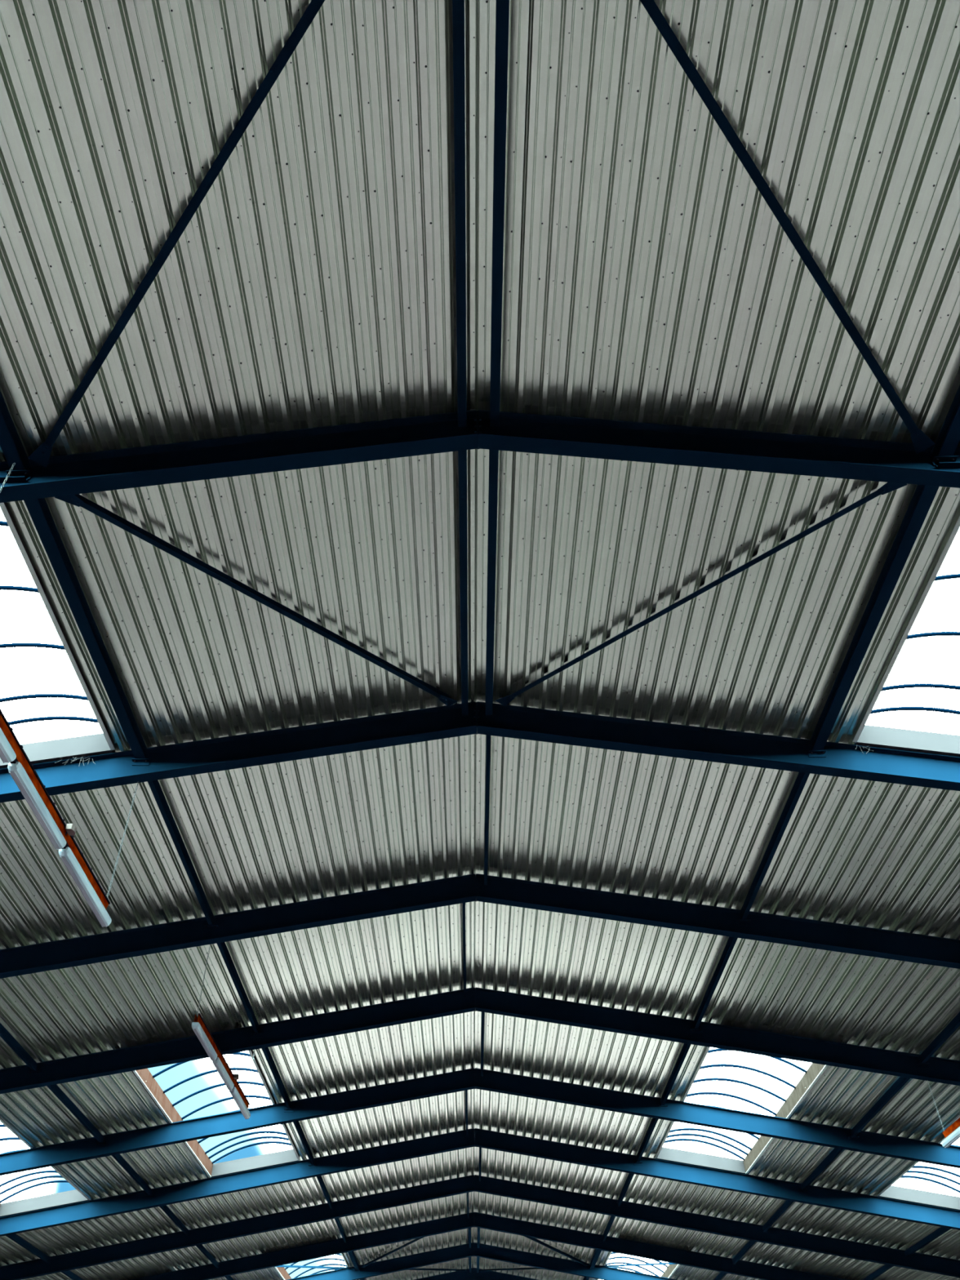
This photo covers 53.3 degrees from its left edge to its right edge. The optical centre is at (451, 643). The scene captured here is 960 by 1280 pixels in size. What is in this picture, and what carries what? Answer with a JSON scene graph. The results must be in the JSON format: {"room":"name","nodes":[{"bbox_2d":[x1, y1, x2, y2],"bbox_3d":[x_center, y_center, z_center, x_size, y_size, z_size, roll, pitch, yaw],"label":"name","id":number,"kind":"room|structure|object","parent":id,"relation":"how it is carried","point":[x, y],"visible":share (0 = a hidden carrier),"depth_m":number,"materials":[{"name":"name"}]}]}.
{"room":"industrial warehouse","nodes":[
{"label":"industrial warehouse","id":0,"kind":"room"},
{"bbox_2d":[0,0,959,1279],"bbox_3d":[0.826,20.867,33.190,37.800,3.233,95.000,-1,-43,1],"label":"ceiling","id":1,"kind":"structure","parent":0,"point":[648,277],"depth_m":11.43,"materials":[{"name":"grey metal"}]},
{"bbox_2d":[0,1118,90,1217],"bbox_3d":[-11.775,12.688,23.995,2.610,0.922,10.030,-1,-43,1],"label":"window","id":2,"kind":"structure","parent":1,"relation":"attached to","point":[40,1202],"depth_m":27.41,"materials":[{"name":"metal"}]},
{"bbox_2d":[0,502,115,768],"bbox_3d":[-6.156,-1.814,10.050,2.610,0.914,10.030,-1,-43,1],"label":"window","id":3,"kind":"structure","parent":1,"relation":"attached to","point":[101,743],"depth_m":13.36,"materials":[{"name":"metal"}]},
{"bbox_2d":[124,1270,171,1279],"bbox_3d":[-11.449,26.393,38.559,2.610,0.922,10.030,-1,-43,1],"label":"window","id":4,"kind":"structure","parent":1,"relation":"attached to","point":[161,1272],"depth_m":34.82,"materials":[{"name":"metal"}]},
{"bbox_2d":[120,1025,300,1177],"bbox_3d":[-5.829,11.888,24.616,2.610,0.922,10.030,-1,-43,1],"label":"window","id":5,"kind":"structure","parent":1,"relation":"attached to","point":[149,1083],"depth_m":26.29,"materials":[{"name":"metal"}]},
{"bbox_2d":[54,493,457,706],"bbox_3d":[-2.086,-0.389,12.106,0.200,0.764,6.106,-33,-52,30],"label":"brace","id":6,"kind":"object","parent":1,"relation":"attached to","point":[77,500],"visible":0.94,"depth_m":11.71,"materials":[{"name":"blue metal"}]},
{"bbox_2d":[265,1237,348,1279],"bbox_3d":[-5.503,25.592,39.178,2.610,0.922,10.030,-1,-43,1],"label":"window","id":7,"kind":"structure","parent":1,"relation":"attached to","point":[282,1271],"depth_m":39.58,"materials":[{"name":"metal"}]},
{"bbox_2d":[406,1267,465,1271],"bbox_3d":[-1.433,27.025,41.228,0.200,0.751,6.106,-33,-52,30],"label":"brace","id":8,"kind":"object","parent":1,"relation":"attached to","point":[415,1268],"visible":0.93,"depth_m":42.03,"materials":[{"name":"blue metal"}]},
{"bbox_2d":[413,1267,538,1279],"bbox_3d":[1.031,29.643,42.101,37.720,3.595,0.190,-1,-43,1],"label":"rafter","id":9,"kind":"object","parent":1,"relation":"attached to","point":[455,1275],"visible":1,"depth_m":43.09,"materials":[{"name":"blue metal"}]},
{"bbox_2d":[468,1257,471,1272],"bbox_3d":[0.815,26.710,41.432,0.095,0.150,4.986,-1,-43,1],"label":"purlin","id":10,"kind":"object","parent":9,"relation":"attached to","point":[469,1258],"visible":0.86,"depth_m":41.82,"materials":[{"name":"blue metal"}]},
{"bbox_2d":[0,409,959,502],"bbox_3d":[0.296,-1.192,9.334,37.720,3.595,0.190,-1,-43,1],"label":"rafter","id":11,"kind":"object","parent":1,"relation":"attached to","point":[886,461],"visible":1,"depth_m":10.10,"materials":[{"name":"blue metal"}]},
{"bbox_2d":[23,497,150,765],"bbox_3d":[-4.445,-0.053,11.801,0.240,0.220,4.986,-1,-43,1],"label":"purlin","id":12,"kind":"object","parent":11,"relation":"attached to","point":[39,512],"visible":0.92,"depth_m":11.59,"materials":[{"name":"blue metal"}]},
{"bbox_2d":[485,449,498,715],"bbox_3d":[0.515,-0.702,12.300,0.100,0.150,4.986,-1,-43,1],"label":"purlin","id":13,"kind":"object","parent":11,"relation":"attached to","point":[493,454],"visible":0.88,"depth_m":12.02,"materials":[{"name":"blue metal"}]},
{"bbox_2d":[807,484,939,757],"bbox_3d":[5.114,-0.181,11.707,0.240,0.220,4.986,-1,-43,1],"label":"purlin","id":14,"kind":"object","parent":11,"relation":"attached to","point":[923,496],"visible":0.92,"depth_m":11.49,"materials":[{"name":"blue metal"}]},
{"bbox_2d":[0,701,959,802],"bbox_3d":[0.378,2.234,12.975,37.720,3.595,0.190,-1,-43,1],"label":"rafter","id":15,"kind":"object","parent":1,"relation":"attached to","point":[927,770],"visible":1,"depth_m":13.65,"materials":[{"name":"blue metal"}]},
{"bbox_2d":[57,756,94,764],"bbox_3d":[-5.277,1.641,13.488,0.579,0.226,0.082,-1,-43,1],"label":"cobweb","id":16,"kind":"object","parent":15,"relation":"attached to","point":[59,757],"visible":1,"depth_m":13.48,"materials":[{"name":"fabric"}]},
{"bbox_2d":[147,780,217,930],"bbox_3d":[-4.363,3.373,15.442,0.240,0.220,4.986,-1,-43,1],"label":"purlin","id":17,"kind":"object","parent":15,"relation":"attached to","point":[154,785],"visible":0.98,"depth_m":15.44,"materials":[{"name":"blue metal"}]},
{"bbox_2d":[457,449,468,715],"bbox_3d":[0.162,-0.698,12.306,0.095,0.150,4.986,-1,-43,1],"label":"purlin","id":18,"kind":"object","parent":15,"relation":"attached to","point":[462,455],"visible":0.88,"depth_m":12.01,"materials":[{"name":"blue metal"}]},
{"bbox_2d":[484,734,490,884],"bbox_3d":[0.599,2.721,15.944,0.055,0.140,4.986,-1,-43,1],"label":"purlin","id":19,"kind":"object","parent":15,"relation":"attached to","point":[488,737],"visible":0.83,"depth_m":15.85,"materials":[{"name":"blue metal"}]},
{"bbox_2d":[736,772,809,924],"bbox_3d":[5.195,3.245,15.348,0.240,0.220,4.986,-1,-43,1],"label":"purlin","id":20,"kind":"object","parent":15,"relation":"attached to","point":[802,778],"visible":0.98,"depth_m":15.37,"materials":[{"name":"blue metal"}]},
{"bbox_2d":[0,873,959,978],"bbox_3d":[0.460,5.660,16.615,37.720,3.595,0.190,-1,-43,1],"label":"rafter","id":21,"kind":"object","parent":1,"relation":"attached to","point":[697,917],"visible":1,"depth_m":17.18,"materials":[{"name":"blue metal"}]},
{"bbox_2d":[0,1022,40,1075],"bbox_3d":[-8.919,7.420,18.603,0.240,0.210,4.986,-1,-43,1],"label":"purlin","id":22,"kind":"object","parent":21,"relation":"attached to","point":[5,1034],"visible":1,"depth_m":19.63,"materials":[{"name":"blue metal"}]},
{"bbox_2d":[217,942,262,1037],"bbox_3d":[-4.282,6.800,19.083,0.240,0.220,4.986,-1,-43,1],"label":"purlin","id":23,"kind":"object","parent":21,"relation":"attached to","point":[222,947],"visible":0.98,"depth_m":19.26,"materials":[{"name":"blue metal"}]},
{"bbox_2d":[462,902,466,997],"bbox_3d":[0.270,6.158,19.585,0.055,0.140,4.986,-1,-43,1],"label":"purlin","id":24,"kind":"object","parent":21,"relation":"attached to","point":[463,904],"visible":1,"depth_m":19.62,"materials":[{"name":"blue metal"}]},
{"bbox_2d":[690,936,737,1033],"bbox_3d":[5.277,6.671,18.989,0.240,0.220,4.986,-1,-43,1],"label":"purlin","id":25,"kind":"object","parent":21,"relation":"attached to","point":[731,941],"visible":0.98,"depth_m":19.16,"materials":[{"name":"blue metal"}]},
{"bbox_2d":[916,1012,959,1067],"bbox_3d":[9.919,7.167,18.418,0.240,0.210,4.986,-1,-43,1],"label":"purlin","id":26,"kind":"object","parent":21,"relation":"attached to","point":[947,1032],"visible":1,"depth_m":19.45,"materials":[{"name":"blue metal"}]},
{"bbox_2d":[0,986,959,1093],"bbox_3d":[0.541,9.086,20.256,37.720,3.595,0.190,-1,-43,1],"label":"rafter","id":27,"kind":"object","parent":1,"relation":"attached to","point":[900,1064],"visible":1,"depth_m":20.72,"materials":[{"name":"blue metal"}]},
{"bbox_2d":[46,1084,106,1146],"bbox_3d":[-8.837,10.846,22.243,0.240,0.210,4.986,-1,-43,1],"label":"purlin","id":28,"kind":"object","parent":27,"relation":"attached to","point":[59,1093],"visible":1,"depth_m":22.55,"materials":[{"name":"blue metal"}]},
{"bbox_2d":[191,946,255,1119],"bbox_3d":[-4.259,7.715,18.488,0.197,1.490,5.140,-1,-43,1],"label":"light trunking","id":29,"kind":"object","parent":27,"relation":"hanging from","point":[201,1029],"visible":1,"depth_m":17.70,"materials":[{"name":"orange metal"}]},
{"bbox_2d":[191,1022,217,1061],"bbox_3d":[-4.322,7.002,16.744,0.124,0.139,1.620,-1,-43,1],"label":"diffuser","id":30,"kind":"object","parent":29,"relation":"attached to","point":[197,1027],"depth_m":16.63,"materials":[{"name":"white plastic"}]},
{"bbox_2d":[212,1057,234,1090],"bbox_3d":[-4.295,8.125,17.987,0.124,0.138,1.570,-1,-43,1],"label":"diffuser","id":31,"kind":"object","parent":29,"relation":"attached to","point":[218,1063],"depth_m":17.90,"materials":[{"name":"white plastic"}]},
{"bbox_2d":[229,1086,250,1119],"bbox_3d":[-4.266,9.305,19.293,0.124,0.142,1.790,-1,-43,1],"label":"diffuser","id":32,"kind":"object","parent":29,"relation":"attached to","point":[235,1093],"depth_m":19.21,"materials":[{"name":"white plastic"}]},
{"bbox_2d":[261,1047,293,1112],"bbox_3d":[-4.200,10.226,22.723,0.240,0.220,4.986,-1,-43,1],"label":"purlin","id":33,"kind":"object","parent":27,"relation":"attached to","point":[266,1051],"visible":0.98,"depth_m":23.03,"materials":[{"name":"blue metal"}]},
{"bbox_2d":[480,1012,484,1076],"bbox_3d":[0.762,9.573,23.226,0.055,0.140,4.986,-1,-43,1],"label":"purlin","id":34,"kind":"object","parent":27,"relation":"attached to","point":[482,1013],"visible":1,"depth_m":23.41,"materials":[{"name":"blue metal"}]},
{"bbox_2d":[657,1043,691,1109],"bbox_3d":[5.359,10.097,22.630,0.240,0.220,4.986,-1,-43,1],"label":"purlin","id":35,"kind":"object","parent":27,"relation":"attached to","point":[686,1046],"visible":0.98,"depth_m":22.94,"materials":[{"name":"blue metal"}]},
{"bbox_2d":[848,1076,910,1140],"bbox_3d":[10.000,10.594,22.059,0.240,0.210,4.986,-1,-43,1],"label":"purlin","id":36,"kind":"object","parent":27,"relation":"attached to","point":[900,1082],"visible":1,"depth_m":22.35,"materials":[{"name":"blue metal"}]},
{"bbox_2d":[927,1080,959,1147],"bbox_3d":[9.991,8.013,17.889,0.197,1.287,5.140,-1,-43,1],"label":"light trunking","id":37,"kind":"object","parent":27,"relation":"hanging from","point":[952,1134],"visible":1,"depth_m":19.02,"materials":[{"name":"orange metal"}]},
{"bbox_2d":[941,1126,959,1147],"bbox_3d":[9.984,9.579,18.716,0.124,0.113,1.790,-1,-43,1],"label":"diffuser","id":38,"kind":"object","parent":37,"relation":"attached to","point":[953,1135],"depth_m":18.99,"materials":[{"name":"white plastic"}]},
{"bbox_2d":[0,1067,959,1175],"bbox_3d":[0.623,12.512,23.897,37.720,3.595,0.190,-1,-43,1],"label":"rafter","id":39,"kind":"object","parent":1,"relation":"attached to","point":[837,1137],"visible":1,"depth_m":24.26,"materials":[{"name":"blue metal"}]},
{"bbox_2d":[111,1154,154,1198],"bbox_3d":[-8.755,14.273,25.884,0.240,0.210,4.986,-1,-43,1],"label":"purlin","id":40,"kind":"object","parent":39,"relation":"attached to","point":[117,1157],"visible":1,"depth_m":26.31,"materials":[{"name":"blue metal"}]},
{"bbox_2d":[293,1120,316,1168],"bbox_3d":[-4.118,13.652,26.364,0.240,0.220,4.986,-1,-43,1],"label":"purlin","id":41,"kind":"object","parent":39,"relation":"attached to","point":[297,1125],"visible":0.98,"depth_m":26.75,"materials":[{"name":"blue metal"}]},
{"bbox_2d":[465,1089,467,1136],"bbox_3d":[0.434,13.010,26.866,0.055,0.140,4.986,-1,-43,1],"label":"purlin","id":42,"kind":"object","parent":39,"relation":"attached to","point":[466,1091],"visible":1,"depth_m":26.85,"materials":[{"name":"blue metal"}]},
{"bbox_2d":[633,1117,657,1165],"bbox_3d":[5.440,13.524,26.270,0.240,0.220,4.986,-1,-43,1],"label":"purlin","id":43,"kind":"object","parent":39,"relation":"attached to","point":[654,1121],"visible":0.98,"depth_m":26.71,"materials":[{"name":"blue metal"}]},
{"bbox_2d":[799,1147,843,1193],"bbox_3d":[10.082,14.020,25.700,0.240,0.210,4.986,-1,-43,1],"label":"purlin","id":44,"kind":"object","parent":39,"relation":"attached to","point":[835,1152],"visible":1,"depth_m":26.10,"materials":[{"name":"blue metal"}]},
{"bbox_2d":[0,1128,959,1236],"bbox_3d":[0.705,15.938,27.538,37.720,3.595,0.190,-1,-43,1],"label":"rafter","id":45,"kind":"object","parent":1,"relation":"attached to","point":[939,1216],"visible":1,"depth_m":27.80,"materials":[{"name":"blue metal"}]},
{"bbox_2d":[6,1233,50,1262],"bbox_3d":[-13.051,18.262,29.092,0.075,0.140,4.986,-1,-43,1],"label":"purlin","id":46,"kind":"object","parent":45,"relation":"attached to","point":[15,1237],"visible":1,"depth_m":29.48,"materials":[{"name":"blue metal"}]},
{"bbox_2d":[159,1204,189,1235],"bbox_3d":[-8.674,17.673,29.549,0.075,0.140,4.986,-1,-43,1],"label":"purlin","id":47,"kind":"object","parent":45,"relation":"attached to","point":[166,1209],"visible":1,"depth_m":29.94,"materials":[{"name":"blue metal"}]},
{"bbox_2d":[316,1175,332,1208],"bbox_3d":[-4.037,17.052,30.029,0.075,0.150,4.986,-1,-43,1],"label":"purlin","id":48,"kind":"object","parent":45,"relation":"attached to","point":[320,1180],"visible":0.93,"depth_m":30.38,"materials":[{"name":"blue metal"}]},
{"bbox_2d":[617,1173,634,1206],"bbox_3d":[5.522,16.924,29.935,0.075,0.150,4.986,-1,-43,1],"label":"purlin","id":49,"kind":"object","parent":45,"relation":"attached to","point":[630,1175],"visible":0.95,"depth_m":30.28,"materials":[{"name":"blue metal"}]},
{"bbox_2d":[904,1226,950,1257],"bbox_3d":[14.545,17.892,28.822,0.075,0.140,4.986,-1,-43,1],"label":"purlin","id":50,"kind":"object","parent":45,"relation":"attached to","point":[941,1230],"visible":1,"depth_m":29.20,"materials":[{"name":"blue metal"}]},
{"bbox_2d":[0,1174,959,1279],"bbox_3d":[0.786,19.364,31.178,37.720,3.595,0.190,-1,-43,1],"label":"rafter","id":51,"kind":"object","parent":1,"relation":"attached to","point":[605,1206],"visible":1,"depth_m":31.34,"materials":[{"name":"blue metal"}]},
{"bbox_2d":[61,1270,83,1279],"bbox_3d":[-12.969,21.689,32.733,0.075,0.140,4.986,-1,-43,1],"label":"purlin","id":52,"kind":"object","parent":51,"relation":"attached to","point":[68,1273],"visible":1,"depth_m":32.60,"materials":[{"name":"blue metal"}]},
{"bbox_2d":[195,1244,218,1267],"bbox_3d":[-8.592,21.099,33.190,0.075,0.140,4.986,-1,-43,1],"label":"purlin","id":53,"kind":"object","parent":51,"relation":"attached to","point":[201,1247],"visible":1,"depth_m":33.64,"materials":[{"name":"blue metal"}]},
{"bbox_2d":[466,1192,468,1217],"bbox_3d":[0.597,19.862,34.148,0.055,0.140,4.986,-1,-43,1],"label":"purlin","id":54,"kind":"object","parent":51,"relation":"attached to","point":[467,1193],"visible":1,"depth_m":34.36,"materials":[{"name":"blue metal"}]},
{"bbox_2d":[479,1146,481,1181],"bbox_3d":[0.925,16.425,30.508,0.055,0.140,4.986,-1,-43,1],"label":"purlin","id":55,"kind":"object","parent":51,"relation":"attached to","point":[480,1148],"visible":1,"depth_m":30.66,"materials":[{"name":"blue metal"}]},
{"bbox_2d":[732,1240,755,1264],"bbox_3d":[10.245,20.846,33.005,0.075,0.140,4.986,-1,-43,1],"label":"purlin","id":56,"kind":"object","parent":51,"relation":"attached to","point":[750,1243],"visible":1,"depth_m":33.52,"materials":[{"name":"blue metal"}]},
{"bbox_2d":[762,1200,793,1231],"bbox_3d":[10.164,17.420,29.364,0.075,0.140,4.986,-1,-43,1],"label":"purlin","id":57,"kind":"object","parent":51,"relation":"attached to","point":[784,1206],"visible":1,"depth_m":29.75,"materials":[{"name":"blue metal"}]},
{"bbox_2d":[862,1264,893,1279],"bbox_3d":[14.627,21.318,32.463,0.075,0.140,4.986,-1,-43,1],"label":"purlin","id":58,"kind":"object","parent":51,"relation":"attached to","point":[885,1268],"visible":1,"depth_m":32.61,"materials":[{"name":"blue metal"}]},
{"bbox_2d":[287,1242,676,1279],"bbox_3d":[0.950,26.217,38.460,37.720,3.595,0.190,-1,-43,1],"label":"rafter","id":59,"kind":"object","parent":1,"relation":"attached to","point":[460,1251],"visible":1,"depth_m":39.16,"materials":[{"name":"blue metal"}]},
{"bbox_2d":[476,1256,479,1272],"bbox_3d":[1.168,26.707,41.427,0.100,0.150,4.986,-1,-43,1],"label":"purlin","id":60,"kind":"object","parent":59,"relation":"attached to","point":[477,1258],"visible":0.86,"depth_m":41.94,"materials":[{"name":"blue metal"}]},
{"bbox_2d":[129,1212,848,1279],"bbox_3d":[0.868,22.791,34.819,37.720,3.595,0.190,-1,-43,1],"label":"rafter","id":61,"kind":"object","parent":1,"relation":"attached to","point":[562,1235],"visible":1,"depth_m":35.21,"materials":[{"name":"blue metal"}]},
{"bbox_2d":[225,1275,234,1279],"bbox_3d":[-8.510,24.525,36.830,0.075,0.140,4.986,-1,-43,1],"label":"purlin","id":62,"kind":"object","parent":61,"relation":"attached to","point":[228,1277],"visible":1,"depth_m":36.57,"materials":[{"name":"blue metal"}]},
{"bbox_2d":[275,1265,355,1270],"bbox_3d":[-6.167,24.202,37.076,0.200,0.765,6.411,-32,-52,29],"label":"brace","id":63,"kind":"object","parent":61,"relation":"attached to","point":[283,1266],"visible":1,"depth_m":37.80,"materials":[{"name":"blue metal"}]},
{"bbox_2d":[334,1217,346,1243],"bbox_3d":[-3.955,20.479,33.670,0.075,0.150,4.986,-1,-43,1],"label":"purlin","id":64,"kind":"object","parent":61,"relation":"attached to","point":[337,1220],"visible":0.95,"depth_m":34.08,"materials":[{"name":"blue metal"}]},
{"bbox_2d":[347,1251,359,1271],"bbox_3d":[-3.873,23.905,37.310,0.150,0.150,4.986,-1,-43,1],"label":"purlin","id":65,"kind":"object","parent":61,"relation":"attached to","point":[351,1254],"visible":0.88,"depth_m":37.86,"materials":[{"name":"blue metal"}]},
{"bbox_2d":[360,1236,424,1267],"bbox_3d":[-1.670,23.591,37.550,0.200,0.748,6.280,29,-51,-28],"label":"brace","id":66,"kind":"object","parent":61,"relation":"attached to","point":[415,1239],"visible":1,"depth_m":38.13,"materials":[{"name":"blue metal"}]},
{"bbox_2d":[468,1227,471,1248],"bbox_3d":[0.734,23.284,37.791,0.095,0.150,4.986,-1,-43,1],"label":"purlin","id":67,"kind":"object","parent":61,"relation":"attached to","point":[469,1228],"visible":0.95,"depth_m":38.23,"materials":[{"name":"blue metal"}]},
{"bbox_2d":[477,1227,479,1248],"bbox_3d":[1.087,23.281,37.786,0.100,0.150,4.986,-1,-43,1],"label":"purlin","id":68,"kind":"object","parent":61,"relation":"attached to","point":[478,1228],"visible":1,"depth_m":38.23,"materials":[{"name":"blue metal"}]},
{"bbox_2d":[524,1235,589,1266],"bbox_3d":[3.479,23.521,37.499,0.200,0.748,6.280,-31,-51,28],"label":"brace","id":69,"kind":"object","parent":61,"relation":"attached to","point":[548,1246],"visible":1,"depth_m":38.03,"materials":[{"name":"blue metal"}]},
{"bbox_2d":[589,1248,601,1269],"bbox_3d":[5.685,23.776,37.217,0.150,0.150,4.986,-1,-43,1],"label":"purlin","id":70,"kind":"object","parent":61,"relation":"attached to","point":[597,1253],"visible":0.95,"depth_m":37.73,"materials":[{"name":"blue metal"}]},
{"bbox_2d":[602,1215,615,1240],"bbox_3d":[5.604,20.350,33.576,0.075,0.150,4.986,-1,-43,1],"label":"purlin","id":71,"kind":"object","parent":61,"relation":"attached to","point":[612,1218],"visible":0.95,"depth_m":34.03,"materials":[{"name":"blue metal"}]},
{"bbox_2d":[594,1262,677,1267],"bbox_3d":[7.981,24.012,36.937,0.200,0.765,6.411,30,-51,-28],"label":"brace","id":72,"kind":"object","parent":61,"relation":"attached to","point":[652,1264],"visible":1,"depth_m":37.63,"materials":[{"name":"blue metal"}]},
{"bbox_2d":[713,1271,726,1279],"bbox_3d":[10.327,24.272,36.646,0.075,0.140,4.986,-1,-43,1],"label":"purlin","id":73,"kind":"object","parent":61,"relation":"attached to","point":[721,1274],"visible":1,"depth_m":36.63,"materials":[{"name":"blue metal"}]},
{"bbox_2d":[480,1267,542,1271],"bbox_3d":[3.406,26.960,41.180,0.200,0.751,6.106,32,-52,-29],"label":"brace","id":74,"kind":"object","parent":1,"relation":"attached to","point":[512,1268],"visible":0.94,"depth_m":41.90,"materials":[{"name":"blue metal"}]},
{"bbox_2d":[597,1235,688,1279],"bbox_3d":[7.526,25.433,39.036,2.610,0.922,10.030,-1,-43,1],"label":"window","id":75,"kind":"structure","parent":1,"relation":"attached to","point":[671,1268],"depth_m":39.44,"materials":[{"name":"metal"}]},
{"bbox_2d":[495,482,907,706],"bbox_3d":[2.753,-0.454,12.059,0.200,0.764,6.106,32,-52,-29],"label":"brace","id":76,"kind":"object","parent":1,"relation":"attached to","point":[887,487],"visible":0.96,"depth_m":11.61,"materials":[{"name":"blue metal"}]},
{"bbox_2d":[654,1022,840,1173],"bbox_3d":[7.199,11.729,24.473,2.610,0.922,10.030,-1,-43,1],"label":"window","id":77,"kind":"structure","parent":1,"relation":"attached to","point":[807,1081],"depth_m":25.88,"materials":[{"name":"metal"}]},
{"bbox_2d":[794,1267,857,1279],"bbox_3d":[13.688,26.096,38.273,2.610,0.922,10.030,-1,-43,1],"label":"window","id":78,"kind":"structure","parent":1,"relation":"attached to","point":[795,1268],"depth_m":34.51,"materials":[{"name":"metal"}]},
{"bbox_2d":[852,515,959,756],"bbox_3d":[6.872,-1.973,9.907,2.610,0.914,10.030,-1,-43,1],"label":"window","id":79,"kind":"structure","parent":1,"relation":"attached to","point":[866,735],"depth_m":13.36,"materials":[{"name":"metal"}]},
{"bbox_2d":[876,1137,959,1210],"bbox_3d":[13.361,12.392,23.710,2.610,0.922,10.030,-1,-43,1],"label":"window","id":80,"kind":"structure","parent":1,"relation":"attached to","point":[906,1194],"depth_m":27.17,"materials":[{"name":"metal"}]},
{"bbox_3d":[0.214,-4.618,5.693,37.720,3.595,0.190,-1,-43,1],"label":"rafter","id":81,"kind":"object","parent":1,"relation":"attached to","visible":0},
{"bbox_2d":[0,390,31,482],"bbox_3d":[-4.777,-3.460,8.148,0.740,0.262,4.986,-1,-43,1],"label":"purlin","id":82,"kind":"object","parent":81,"relation":"attached to","point":[11,444],"visible":0.95,"depth_m":9.77,"materials":[{"name":"blue metal"}]},
{"bbox_2d":[0,462,138,927],"bbox_3d":[-4.404,0.874,10.970,0.197,2.408,5.470,-1,-43,1],"label":"light trunking","id":83,"kind":"object","parent":82,"relation":"hanging from","point":[21,770],"visible":1,"depth_m":10.51,"materials":[{"name":"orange metal"}]},
{"bbox_2d":[0,728,16,763],"bbox_3d":[-4.463,0.637,9.038,0.124,0.106,1.610,-1,-43,1],"label":"diffuser","id":84,"kind":"object","parent":83,"relation":"attached to","point":[7,754],"depth_m":9.47,"materials":[{"name":"white plastic"}]},
{"bbox_2d":[8,761,66,849],"bbox_3d":[-4.436,1.778,10.250,0.124,0.106,1.560,-1,-43,1],"label":"diffuser","id":85,"kind":"object","parent":83,"relation":"attached to","point":[15,769],"depth_m":10.15,"materials":[{"name":"white plastic"}]},
{"bbox_2d":[58,847,111,927],"bbox_3d":[-4.407,2.977,11.524,0.124,0.106,1.780,-1,-43,1],"label":"diffuser","id":86,"kind":"object","parent":83,"relation":"attached to","point":[66,854],"depth_m":11.41,"materials":[{"name":"white plastic"}]},
{"bbox_2d":[27,0,324,467],"bbox_3d":[-2.298,-3.823,8.428,0.200,0.761,6.313,29,-51,-28],"label":"brace","id":87,"kind":"object","parent":81,"relation":"attached to","point":[41,455],"visible":1,"depth_m":8.46,"materials":[{"name":"blue metal"}]},
{"bbox_2d":[452,0,466,426],"bbox_3d":[0.080,-4.125,8.665,0.095,0.150,4.986,-1,-43,1],"label":"purlin","id":88,"kind":"object","parent":81,"relation":"attached to","point":[458,6],"visible":1,"depth_m":8.65,"materials":[{"name":"blue metal"}]},
{"bbox_2d":[489,0,509,426],"bbox_3d":[0.433,-4.128,8.660,0.100,0.150,4.986,-1,-43,1],"label":"purlin","id":89,"kind":"object","parent":81,"relation":"attached to","point":[502,8],"visible":1,"depth_m":8.65,"materials":[{"name":"blue metal"}]},
{"bbox_2d":[640,0,935,454],"bbox_3d":[2.801,-3.892,8.378,0.200,0.761,6.313,-31,-51,29],"label":"brace","id":90,"kind":"object","parent":81,"relation":"attached to","point":[921,442],"visible":1,"depth_m":8.43,"materials":[{"name":"blue metal"}]},
{"bbox_2d":[930,384,959,468],"bbox_3d":[5.282,-3.595,8.050,0.740,0.262,4.986,-1,-43,1],"label":"purlin","id":91,"kind":"object","parent":81,"relation":"attached to","point":[948,439],"visible":1,"depth_m":9.72,"materials":[{"name":"blue metal"}]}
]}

